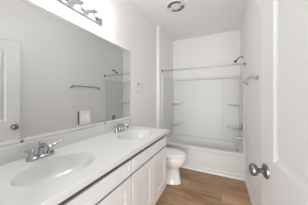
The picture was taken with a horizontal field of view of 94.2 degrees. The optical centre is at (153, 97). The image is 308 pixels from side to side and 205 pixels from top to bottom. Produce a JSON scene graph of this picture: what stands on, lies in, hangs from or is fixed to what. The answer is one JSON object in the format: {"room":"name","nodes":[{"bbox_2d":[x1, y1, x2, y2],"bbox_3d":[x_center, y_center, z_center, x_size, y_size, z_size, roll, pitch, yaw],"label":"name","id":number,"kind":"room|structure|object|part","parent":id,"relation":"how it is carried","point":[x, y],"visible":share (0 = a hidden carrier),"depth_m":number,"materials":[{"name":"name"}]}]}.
{"room":"bathroom","nodes":[
{"label":"bathroom","id":0,"kind":"room"},
{"bbox_2d":[1,0,172,146],"bbox_3d":[-0.312,-0.047,2.080,0.176,2.694,3.514,0,0,25],"label":"wall","id":1,"kind":"structure","parent":0,"point":[126,25],"depth_m":2.14,"materials":[{"name":"paint"}]},
{"bbox_2d":[0,0,130,146],"bbox_3d":[-0.646,-0.181,1.284,0.010,0.921,1.519,0,0,25],"label":"wall mirror","id":2,"kind":"object","parent":1,"relation":"attached to","point":[53,69],"visible":1,"depth_m":1.06,"materials":[{"name":"grey mirror"}]},
{"bbox_2d":[79,111,89,124],"bbox_3d":[-0.628,0.177,1.299,0.019,0.118,0.112,0,0,25],"label":"electrical outlet","id":3,"kind":"object","parent":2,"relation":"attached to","point":[84,116],"visible":1,"depth_m":1.29,"materials":[{"name":"grey plastic"}]},
{"bbox_2d":[0,118,130,165],"bbox_3d":[-0.646,0.330,1.271,0.020,0.100,1.520,0,0,25],"label":"backsplash","id":4,"kind":"structure","parent":1,"relation":"attached to","point":[8,154],"depth_m":1.08,"materials":[{"name":"stone"}]},
{"bbox_2d":[58,0,105,25],"bbox_3d":[-0.622,-0.805,1.189,0.134,0.110,0.609,0,0,25],"label":"vanity light","id":5,"kind":"object","parent":1,"relation":"attached to","point":[86,9],"visible":1,"depth_m":1.26,"materials":[{"name":"white glass"}]},
{"bbox_2d":[81,3,88,10],"bbox_3d":[-0.605,-0.805,1.266,0.040,0.054,0.054,0,0,25],"label":"bulb","id":6,"kind":"object","parent":5,"relation":"attached to","point":[83,5],"depth_m":1.25,"materials":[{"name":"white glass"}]},
{"bbox_3d":[-0.558,-0.805,1.244,0.066,0.062,0.062,0,0,25],"label":"bulb","id":7,"kind":"part","parent":5,"relation":"part of","materials":[{"name":"white glass"}]},
{"bbox_3d":[-0.493,-0.805,1.381,0.066,0.062,0.062,0,0,25],"label":"bulb","id":8,"kind":"part","parent":5,"relation":"part of","materials":[{"name":"white glass"}]},
{"bbox_2d":[162,62,245,71],"bbox_3d":[0.803,-0.542,2.568,1.421,0.056,0.056,0,0,25],"label":"shower curtain rod","id":9,"kind":"object","parent":1,"relation":"attached to","point":[244,63],"visible":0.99,"depth_m":2.50,"materials":[{"name":"silver metal"}]},
{"bbox_2d":[134,0,247,40],"bbox_3d":[0.739,-1.444,1.583,2.498,0.100,3.514,0,0,25],"label":"ceiling","id":10,"kind":"structure","parent":0,"point":[198,18],"depth_m":2.45,"materials":[{"name":"paint"}]},
{"bbox_2d":[167,0,185,11],"bbox_3d":[0.332,-1.381,2.166,0.284,0.027,0.284,0,0,25],"label":"exhaust fan","id":11,"kind":"object","parent":10,"relation":"attached to","point":[174,5],"visible":1,"depth_m":2.14,"materials":[{"name":"white plastic"}]},
{"bbox_2d":[168,1,179,7],"bbox_3d":[0.281,-1.384,2.106,0.234,0.004,0.097,0,0,40],"label":"grille","id":12,"kind":"object","parent":11,"relation":"attached to","point":[172,4],"depth_m":2.11,"materials":[{"name":"grey plastic"}]},
{"bbox_2d":[155,167,250,204],"bbox_3d":[0.394,1.340,0.856,2.498,0.080,5.124,0,0,25],"label":"floor","id":13,"kind":"structure","parent":0,"point":[196,187],"depth_m":1.99,"materials":[{"name":"brown wood"}]},
{"bbox_2d":[58,157,131,204],"bbox_3d":[-0.566,0.858,0.827,0.542,0.884,0.754,0,0,25],"label":"vanity cabinet","id":14,"kind":"object","parent":13,"relation":"on","point":[114,187],"visible":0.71,"depth_m":0.85,"materials":[{"name":"white paint"}]},
{"bbox_2d":[0,118,168,204],"bbox_3d":[-0.402,0.387,1.156,0.560,0.214,1.520,0,0,25],"label":"countertop","id":15,"kind":"structure","parent":14,"relation":"on","point":[82,156],"depth_m":0.88,"materials":[{"name":"stone"}]},
{"bbox_2d":[19,140,60,161],"bbox_3d":[-0.712,0.328,0.912,0.168,0.101,0.168,0,0,-20],"label":"faucet","id":16,"kind":"object","parent":15,"relation":"on","point":[41,153],"visible":1,"depth_m":0.88,"materials":[{"name":"silver metal"}]},
{"bbox_3d":[-0.752,0.313,0.839,0.018,0.034,0.068,0,0,14],"label":"lever","id":17,"kind":"part","parent":16,"relation":"part of","materials":[{"name":"silver metal"}]},
{"bbox_3d":[-0.744,0.339,0.871,0.042,0.057,0.042,0,0,25],"label":"handle","id":18,"kind":"part","parent":16,"relation":"part of","materials":[{"name":"silver metal"}]},
{"bbox_3d":[-0.722,0.370,0.917,0.054,0.018,0.156,0,0,25],"label":"plate","id":19,"kind":"part","parent":16,"relation":"part of","materials":[{"name":"silver metal"}]},
{"bbox_3d":[-0.676,0.322,0.895,0.144,0.090,0.042,0,0,25],"label":"spout","id":20,"kind":"part","parent":16,"relation":"part of","materials":[{"name":"silver metal"}]},
{"bbox_2d":[10,152,95,186],"bbox_3d":[-0.524,0.436,0.804,0.304,0.115,0.414,0,0,25],"label":"sink basin","id":21,"kind":"object","parent":15,"relation":"in","point":[59,168],"depth_m":0.86,"materials":[{"name":"white ceramic"}]},
{"bbox_2d":[113,123,128,132],"bbox_3d":[-0.378,0.328,1.617,0.168,0.101,0.168,0,0,-20],"label":"faucet","id":22,"kind":"object","parent":15,"relation":"on","point":[120,127],"visible":1,"depth_m":1.59,"materials":[{"name":"silver metal"}]},
{"bbox_3d":[-0.343,0.322,1.600,0.144,0.090,0.042,0,0,25],"label":"spout","id":23,"kind":"part","parent":22,"relation":"part of","materials":[{"name":"silver metal"}]},
{"bbox_2d":[118,130,150,139],"bbox_3d":[-0.199,0.436,1.493,0.304,0.115,0.414,0,0,25],"label":"sink basin","id":24,"kind":"object","parent":15,"relation":"in","point":[129,134],"depth_m":1.63,"materials":[{"name":"white ceramic"}]},
{"bbox_3d":[-0.247,0.802,0.881,0.012,0.462,0.370,0,0,25],"label":"door","id":25,"kind":"part","parent":14,"relation":"part of","materials":[{"name":"white paint"}]},
{"bbox_2d":[132,134,166,204],"bbox_3d":[-0.248,0.858,1.499,0.542,0.884,0.727,0,0,25],"label":"vanity cabinet","id":26,"kind":"object","parent":13,"relation":"on","point":[149,165],"visible":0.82,"depth_m":1.32,"materials":[{"name":"white paint"}]},
{"bbox_3d":[-0.086,0.802,1.222,0.012,0.462,0.357,0,0,25],"label":"door","id":27,"kind":"part","parent":26,"relation":"part of","materials":[{"name":"white paint"}]},
{"bbox_3d":[-0.009,0.503,1.385,0.012,0.103,0.717,0,0,25],"label":"drawer","id":28,"kind":"part","parent":26,"relation":"part of","materials":[{"name":"white paint"}]},
{"bbox_3d":[0.068,0.802,1.548,0.012,0.462,0.357,0,0,25],"label":"door","id":29,"kind":"part","parent":26,"relation":"part of","materials":[{"name":"white paint"}]},
{"bbox_2d":[167,148,185,184],"bbox_3d":[0.194,0.949,2.287,0.643,0.701,0.464,0,0,25],"label":"toilet","id":30,"kind":"object","parent":13,"relation":"on","point":[176,158],"visible":0.35,"depth_m":2.15,"materials":[{"name":"white ceramic"}]},
{"bbox_3d":[0.268,0.859,2.252,0.472,0.032,0.364,0,0,25],"label":"lid","id":31,"kind":"part","parent":30,"relation":"part of","materials":[{"name":"plastic"}]},
{"bbox_2d":[166,134,244,178],"bbox_3d":[0.954,1.095,2.886,1.421,0.410,0.733,0,0,25],"label":"bathtub","id":32,"kind":"object","parent":13,"relation":"on","point":[225,157],"visible":0.87,"depth_m":2.55,"materials":[{"name":"white ceramic"}]},
{"bbox_2d":[181,166,244,180],"bbox_3d":[0.794,1.290,2.550,1.397,0.020,0.018,0,0,25],"label":"trim","id":33,"kind":"structure","parent":32,"relation":"attached to","point":[182,166],"depth_m":2.43,"materials":[{"name":"white paint"}]},
{"bbox_2d":[173,30,239,78],"bbox_3d":[1.111,-0.047,3.284,1.478,2.694,0.120,0,0,25],"label":"wall","id":34,"kind":"structure","parent":0,"point":[223,48],"depth_m":3.18,"materials":[{"name":"paint"}]},
{"bbox_2d":[162,69,244,153],"bbox_3d":[0.954,0.212,2.887,1.421,1.354,0.730,0,0,25],"label":"tub surround","id":35,"kind":"object","parent":34,"relation":"attached to","point":[213,107],"visible":0.92,"depth_m":3.12,"materials":[{"name":"white plastic"}]},
{"bbox_3d":[0.318,0.212,3.188,0.012,1.354,0.730,0,0,25],"label":"panel","id":36,"kind":"part","parent":35,"relation":"part of","materials":[{"name":"white plastic"}]},
{"bbox_3d":[1.085,0.242,3.206,0.820,1.294,0.020,0,0,25],"label":"panel","id":37,"kind":"part","parent":35,"relation":"part of","materials":[{"name":"white plastic"}]},
{"bbox_3d":[1.108,0.212,3.212,1.397,1.354,0.012,0,0,25],"label":"panel","id":38,"kind":"part","parent":35,"relation":"part of","materials":[{"name":"white plastic"}]},
{"bbox_2d":[226,125,239,129],"bbox_3d":[1.601,0.605,2.901,0.239,0.066,0.130,0,0,25],"label":"shelf","id":39,"kind":"object","parent":35,"relation":"attached to","point":[228,127],"depth_m":2.92,"materials":[{"name":"white plastic"}]},
{"bbox_2d":[226,103,239,105],"bbox_3d":[1.601,0.133,2.901,0.239,0.066,0.130,0,0,25],"label":"shelf","id":40,"kind":"object","parent":35,"relation":"attached to","point":[227,104],"depth_m":2.88,"materials":[{"name":"white plastic"}]},
{"bbox_2d":[232,135,241,139],"bbox_3d":[1.496,0.716,2.584,0.158,0.080,0.062,0,0,25],"label":"tub spout","id":41,"kind":"object","parent":35,"relation":"attached to","point":[234,137],"visible":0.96,"depth_m":2.56,"materials":[{"name":"silver metal"}]},
{"bbox_3d":[1.591,0.212,2.586,0.012,1.354,0.730,0,0,25],"label":"panel","id":42,"kind":"part","parent":35,"relation":"part of","materials":[{"name":"white plastic"}]},
{"bbox_2d":[240,0,260,204],"bbox_3d":[1.108,-0.047,1.408,0.120,2.694,3.514,0,0,25],"label":"wall","id":43,"kind":"structure","parent":0,"point":[250,30],"depth_m":1.75,"materials":[{"name":"paint"}]},
{"bbox_2d":[245,175,253,204],"bbox_3d":[0.896,1.258,1.116,0.014,0.083,2.524,0,0,25],"label":"baseboard","id":44,"kind":"structure","parent":43,"relation":"attached to","point":[246,182],"depth_m":1.87,"materials":[{"name":"white paint"}]},
{"bbox_2d":[243,74,258,84],"bbox_3d":[1.191,-0.216,1.793,0.059,0.067,0.710,0,0,25],"label":"towel bar","id":45,"kind":"object","parent":43,"relation":"attached to","point":[252,75],"visible":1,"depth_m":1.58,"materials":[{"name":"silver metal"}]},
{"bbox_2d":[248,0,307,204],"bbox_3d":[0.458,0.272,0.405,0.191,2.033,0.843,0,0,23],"label":"door","id":46,"kind":"structure","parent":43,"relation":"in","point":[283,170],"depth_m":0.58,"materials":[{"name":"white paint"}]},
{"bbox_3d":[0.539,0.379,0.750,0.068,0.062,0.062,0,0,25],"label":"knob","id":47,"kind":"part","parent":46,"relation":"part of","materials":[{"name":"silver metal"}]}
]}

